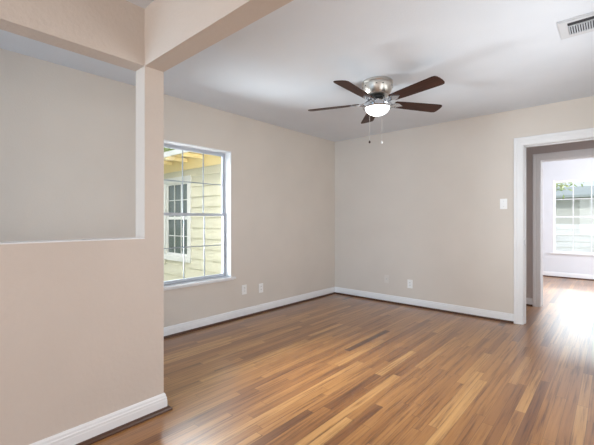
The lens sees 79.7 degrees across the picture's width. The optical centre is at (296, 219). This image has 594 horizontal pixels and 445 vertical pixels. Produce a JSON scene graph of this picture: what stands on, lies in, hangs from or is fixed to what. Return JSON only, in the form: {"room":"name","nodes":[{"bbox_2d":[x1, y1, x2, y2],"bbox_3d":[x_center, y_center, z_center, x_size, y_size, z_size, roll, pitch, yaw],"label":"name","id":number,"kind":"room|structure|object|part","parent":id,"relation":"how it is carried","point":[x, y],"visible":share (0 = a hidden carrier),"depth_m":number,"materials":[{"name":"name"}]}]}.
{"room":"empty living room","nodes":[
{"label":"empty living room","id":0,"kind":"room"},
{"bbox_2d":[0,0,163,444],"bbox_3d":[-2.313,-0.040,0.633,0.120,2.440,4.335,0,0,42],"label":"wall partition","id":1,"kind":"structure","parent":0,"point":[82,322],"depth_m":1.90,"materials":[{"name":"paint"}]},
{"bbox_2d":[0,237,144,244],"bbox_3d":[-1.696,0.109,1.328,0.124,0.006,2.235,0,0,42],"label":"sill","id":2,"kind":"structure","parent":1,"relation":"attached to","point":[125,238],"depth_m":1.84,"materials":[{"name":"white paint"}]},
{"bbox_2d":[29,393,171,444],"bbox_3d":[-2.291,1.127,0.658,0.196,0.105,4.343,0,0,42],"label":"baseboard","id":3,"kind":"structure","parent":1,"relation":"attached to","point":[98,429],"depth_m":1.97,"materials":[{"name":"white paint"}]},
{"bbox_3d":[-2.291,1.169,0.658,0.196,0.022,4.343,0,0,42],"label":"shoe moulding","id":4,"kind":"part","parent":3,"relation":"part of","materials":[{"name":"brown wood"}]},
{"bbox_2d":[0,48,334,326],"bbox_3d":[-2.085,-0.040,2.833,0.160,2.440,8.170,0,0,42],"label":"wall","id":5,"kind":"structure","parent":0,"point":[68,135],"depth_m":3.33,"materials":[{"name":"paint"}]},
{"bbox_2d":[164,140,235,290],"bbox_3d":[-1.100,-0.050,3.908,0.184,1.510,0.945,0,0,42],"label":"window","id":6,"kind":"structure","parent":5,"relation":"in","point":[225,156],"depth_m":4.12,"materials":[{"name":"white paint"}]},
{"bbox_3d":[-1.154,-0.414,3.956,0.022,0.737,0.811,0,0,42],"label":"sash","id":7,"kind":"part","parent":6,"relation":"part of","materials":[{"name":"grey"}]},
{"bbox_3d":[-1.136,0.293,3.940,0.022,0.739,0.811,0,0,42],"label":"sash","id":8,"kind":"part","parent":6,"relation":"part of","materials":[{"name":"grey wood"}]},
{"bbox_2d":[242,284,246,294],"bbox_3d":[-0.641,0.847,4.333,0.008,0.116,0.072,0,0,42],"label":"wall outlet","id":9,"kind":"object","parent":5,"relation":"attached to","point":[244,287],"visible":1,"depth_m":4.33,"materials":[{"name":"white plastic"}]},
{"bbox_2d":[164,287,334,338],"bbox_3d":[-2.001,1.127,2.779,0.038,0.105,7.900,0,0,42],"label":"baseboard","id":10,"kind":"structure","parent":5,"relation":"attached to","point":[187,327],"depth_m":4.26,"materials":[{"name":"white paint"}]},
{"bbox_2d":[259,283,262,292],"bbox_3d":[-0.458,0.868,4.538,0.008,0.116,0.072,0,0,42],"label":"wall outlet","id":11,"kind":"object","parent":5,"relation":"attached to","point":[261,284],"visible":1,"depth_m":4.54,"materials":[{"name":"white plastic"}]},
{"bbox_2d":[145,0,292,71],"bbox_3d":[0.006,-1.090,1.392,2.340,0.340,0.120,0,0,42],"label":"beam","id":12,"kind":"structure","parent":0,"point":[176,31],"depth_m":1.82,"materials":[{"name":"paint"}]},
{"bbox_2d":[0,0,593,141],"bbox_3d":[1.579,-1.335,2.510,6.070,0.150,12.550,0,0,42],"label":"ceiling","id":13,"kind":"structure","parent":0,"point":[491,56],"depth_m":2.81,"materials":[{"name":"paint"}]},
{"bbox_2d":[308,76,444,143],"bbox_3d":[0.713,-0.965,3.216,1.271,0.590,1.233,0,0,42],"label":"ceiling fan","id":14,"kind":"object","parent":13,"relation":"hanging from","point":[376,89],"visible":1,"depth_m":3.15,"materials":[{"name":"brown wood"}]},
{"bbox_3d":[0.349,-1.070,3.397,0.493,0.036,0.136,0,0,21],"label":"blade","id":15,"kind":"part","parent":14,"relation":"part of","materials":[{"name":"brown wood"}]},
{"bbox_3d":[0.478,-1.070,2.931,0.136,0.036,0.493,0,0,39],"label":"blade","id":16,"kind":"part","parent":14,"relation":"part of","materials":[{"name":"brown wood"}]},
{"bbox_3d":[0.753,-1.070,3.664,0.136,0.036,0.493,0,0,3],"label":"blade","id":17,"kind":"part","parent":14,"relation":"part of","materials":[{"name":"brown wood"}]},
{"bbox_3d":[0.734,-0.993,3.253,0.218,0.078,0.218,0,0,42],"label":"lamp shade","id":18,"kind":"part","parent":14,"relation":"part of","materials":[{"name":"white glass"}]},
{"bbox_3d":[0.961,-1.070,2.909,0.136,0.036,0.493,0,0,-33],"label":"blade","id":19,"kind":"part","parent":14,"relation":"part of","materials":[{"name":"brown wood"}]},
{"bbox_3d":[1.131,-1.070,3.362,0.493,0.036,0.136,0,0,-15],"label":"blade","id":20,"kind":"part","parent":14,"relation":"part of","materials":[{"name":"brown wood"}]},
{"bbox_2d":[557,11,593,39],"bbox_3d":[1.865,-1.253,2.269,0.313,0.013,0.280,0,0,42],"label":"ceiling vent","id":21,"kind":"object","parent":13,"relation":"in","point":[582,24],"visible":1,"depth_m":2.30,"materials":[{"name":"white metal"}]},
{"bbox_2d":[91,276,593,444],"bbox_3d":[1.579,1.240,2.510,6.070,0.120,12.550,0,0,42],"label":"floor","id":22,"kind":"structure","parent":0,"point":[335,369],"depth_m":2.62,"materials":[{"name":"brown wood"}]},
{"bbox_2d":[335,96,593,313],"bbox_3d":[2.857,-0.040,3.829,5.910,2.440,0.120,0,0,42],"label":"wall","id":23,"kind":"structure","parent":0,"point":[421,205],"depth_m":4.65,"materials":[{"name":"paint"}]},
{"bbox_2d":[384,275,388,282],"bbox_3d":[1.290,0.850,5.129,0.072,0.116,0.015,0,0,42],"label":"cable plate","id":24,"kind":"object","parent":23,"relation":"attached to","point":[386,277],"visible":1,"depth_m":5.13,"materials":[{"name":"beige plastic"}]},
{"bbox_2d":[407,279,412,287],"bbox_3d":[1.554,0.880,4.899,0.072,0.116,0.008,0,0,42],"label":"wall outlet","id":25,"kind":"object","parent":23,"relation":"attached to","point":[409,282],"visible":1,"depth_m":4.90,"materials":[{"name":"white plastic"}]},
{"bbox_2d":[335,287,513,323],"bbox_3d":[1.534,1.127,4.897,2.512,0.105,0.038,0,0,42],"label":"baseboard","id":26,"kind":"structure","parent":23,"relation":"attached to","point":[442,307],"depth_m":4.68,"materials":[{"name":"white paint"}]},
{"bbox_2d":[500,199,506,208],"bbox_3d":[2.403,-0.188,4.141,0.075,0.120,0.016,0,0,42],"label":"light switch","id":27,"kind":"object","parent":23,"relation":"attached to","point":[503,202],"visible":1,"depth_m":4.14,"materials":[{"name":"white plastic"}]},
{"bbox_2d":[514,128,593,324],"bbox_3d":[2.874,0.123,3.814,0.931,2.113,0.164,0,0,42],"label":"door frame","id":28,"kind":"structure","parent":23,"relation":"in","point":[520,144],"depth_m":4.02,"materials":[{"name":"white paint"}]},
{"bbox_2d":[526,140,593,297],"bbox_3d":[3.583,-0.040,4.655,5.920,2.440,0.120,0,0,42],"label":"wall","id":29,"kind":"structure","parent":0,"point":[530,151],"depth_m":4.89,"materials":[{"name":"paint"}]},
{"bbox_2d":[526,298,532,305],"bbox_3d":[2.782,1.127,5.260,1.177,0.105,0.038,0,0,42],"label":"baseboard","id":30,"kind":"structure","parent":29,"relation":"attached to","point":[529,301],"depth_m":4.89,"materials":[{"name":"white paint"}]},
{"bbox_2d":[533,148,593,306],"bbox_3d":[3.636,0.141,4.608,0.966,2.078,0.164,0,0,42],"label":"door frame","id":31,"kind":"structure","parent":29,"relation":"in","point":[538,159],"depth_m":4.83,"materials":[{"name":"white paint"}]},
{"bbox_2d":[543,158,593,274],"bbox_3d":[5.766,-0.040,7.083,4.020,2.440,0.150,0,0,42],"label":"wall","id":32,"kind":"structure","parent":0,"point":[575,168],"depth_m":7.30,"materials":[{"name":"paint"}]},
{"bbox_2d":[543,271,593,280],"bbox_3d":[5.659,1.127,7.053,3.900,0.105,0.038,0,0,42],"label":"baseboard","id":33,"kind":"structure","parent":32,"relation":"attached to","point":[545,273],"depth_m":7.20,"materials":[{"name":"white paint"}]},
{"bbox_3d":[5.653,1.169,7.047,3.900,0.022,0.022,0,0,42],"label":"shoe moulding","id":34,"kind":"part","parent":33,"relation":"part of","materials":[{"name":"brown wood"}]},
{"bbox_2d":[550,178,593,255],"bbox_3d":[5.685,-0.055,7.098,1.050,1.530,0.135,0,0,42],"label":"window","id":35,"kind":"structure","parent":32,"relation":"in","point":[554,182],"depth_m":7.27,"materials":[{"name":"white paint"}]},
{"bbox_3d":[5.717,-0.422,7.133,0.908,0.743,0.022,0,0,42],"label":"sash","id":36,"kind":"part","parent":35,"relation":"part of","materials":[{"name":"white wood"}]},
{"bbox_3d":[5.701,0.292,7.115,0.908,0.745,0.022,0,0,42],"label":"sash","id":37,"kind":"part","parent":35,"relation":"part of","materials":[{"name":"white wood"}]},
{"label":"outside","id":38,"kind":"structure","parent":0,"visible":0},
{"bbox_3d":[9.958,1.680,11.218,120.000,0.100,110.000,0,0,42],"label":"ground","id":39,"kind":"structure","parent":38,"visible":0},
{"bbox_2d":[164,149,221,280],"bbox_3d":[-1.619,0.082,8.382,6.290,3.097,4.412,0,0,42],"label":"window glass","id":40,"kind":"object","parent":39,"relation":"on","point":[192,161],"visible":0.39,"depth_m":6.19,"materials":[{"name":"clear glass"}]},
{"bbox_3d":[-2.192,-0.018,6.591,0.735,1.315,0.006,0,0,42],"label":"dark pane","id":41,"kind":"part","parent":40,"relation":"part of","materials":[{"name":"clear glass"}]},
{"bbox_2d":[556,182,583,198],"bbox_3d":[8.386,-0.422,12.470,2.596,4.114,2.303,0,0,42],"label":"leafy tree","id":42,"kind":"object","parent":39,"relation":"on","point":[562,185],"visible":0.02,"depth_m":11.98,"materials":[{"name":"green plant"}]},
{"bbox_2d":[556,186,593,248],"bbox_3d":[15.310,-0.020,16.495,16.800,3.300,6.000,0,0,42],"label":"neighbor house","id":43,"kind":"structure","parent":39,"relation":"on","point":[582,207],"depth_m":15.81,"materials":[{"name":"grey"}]},
{"bbox_2d":[556,224,593,251],"bbox_3d":[7.388,0.820,9.829,9.000,1.620,0.110,0,0,42],"label":"wooden fence","id":44,"kind":"object","parent":39,"relation":"on","point":[583,238],"visible":0.15,"depth_m":9.63,"materials":[{"name":"white wood"}]}
]}

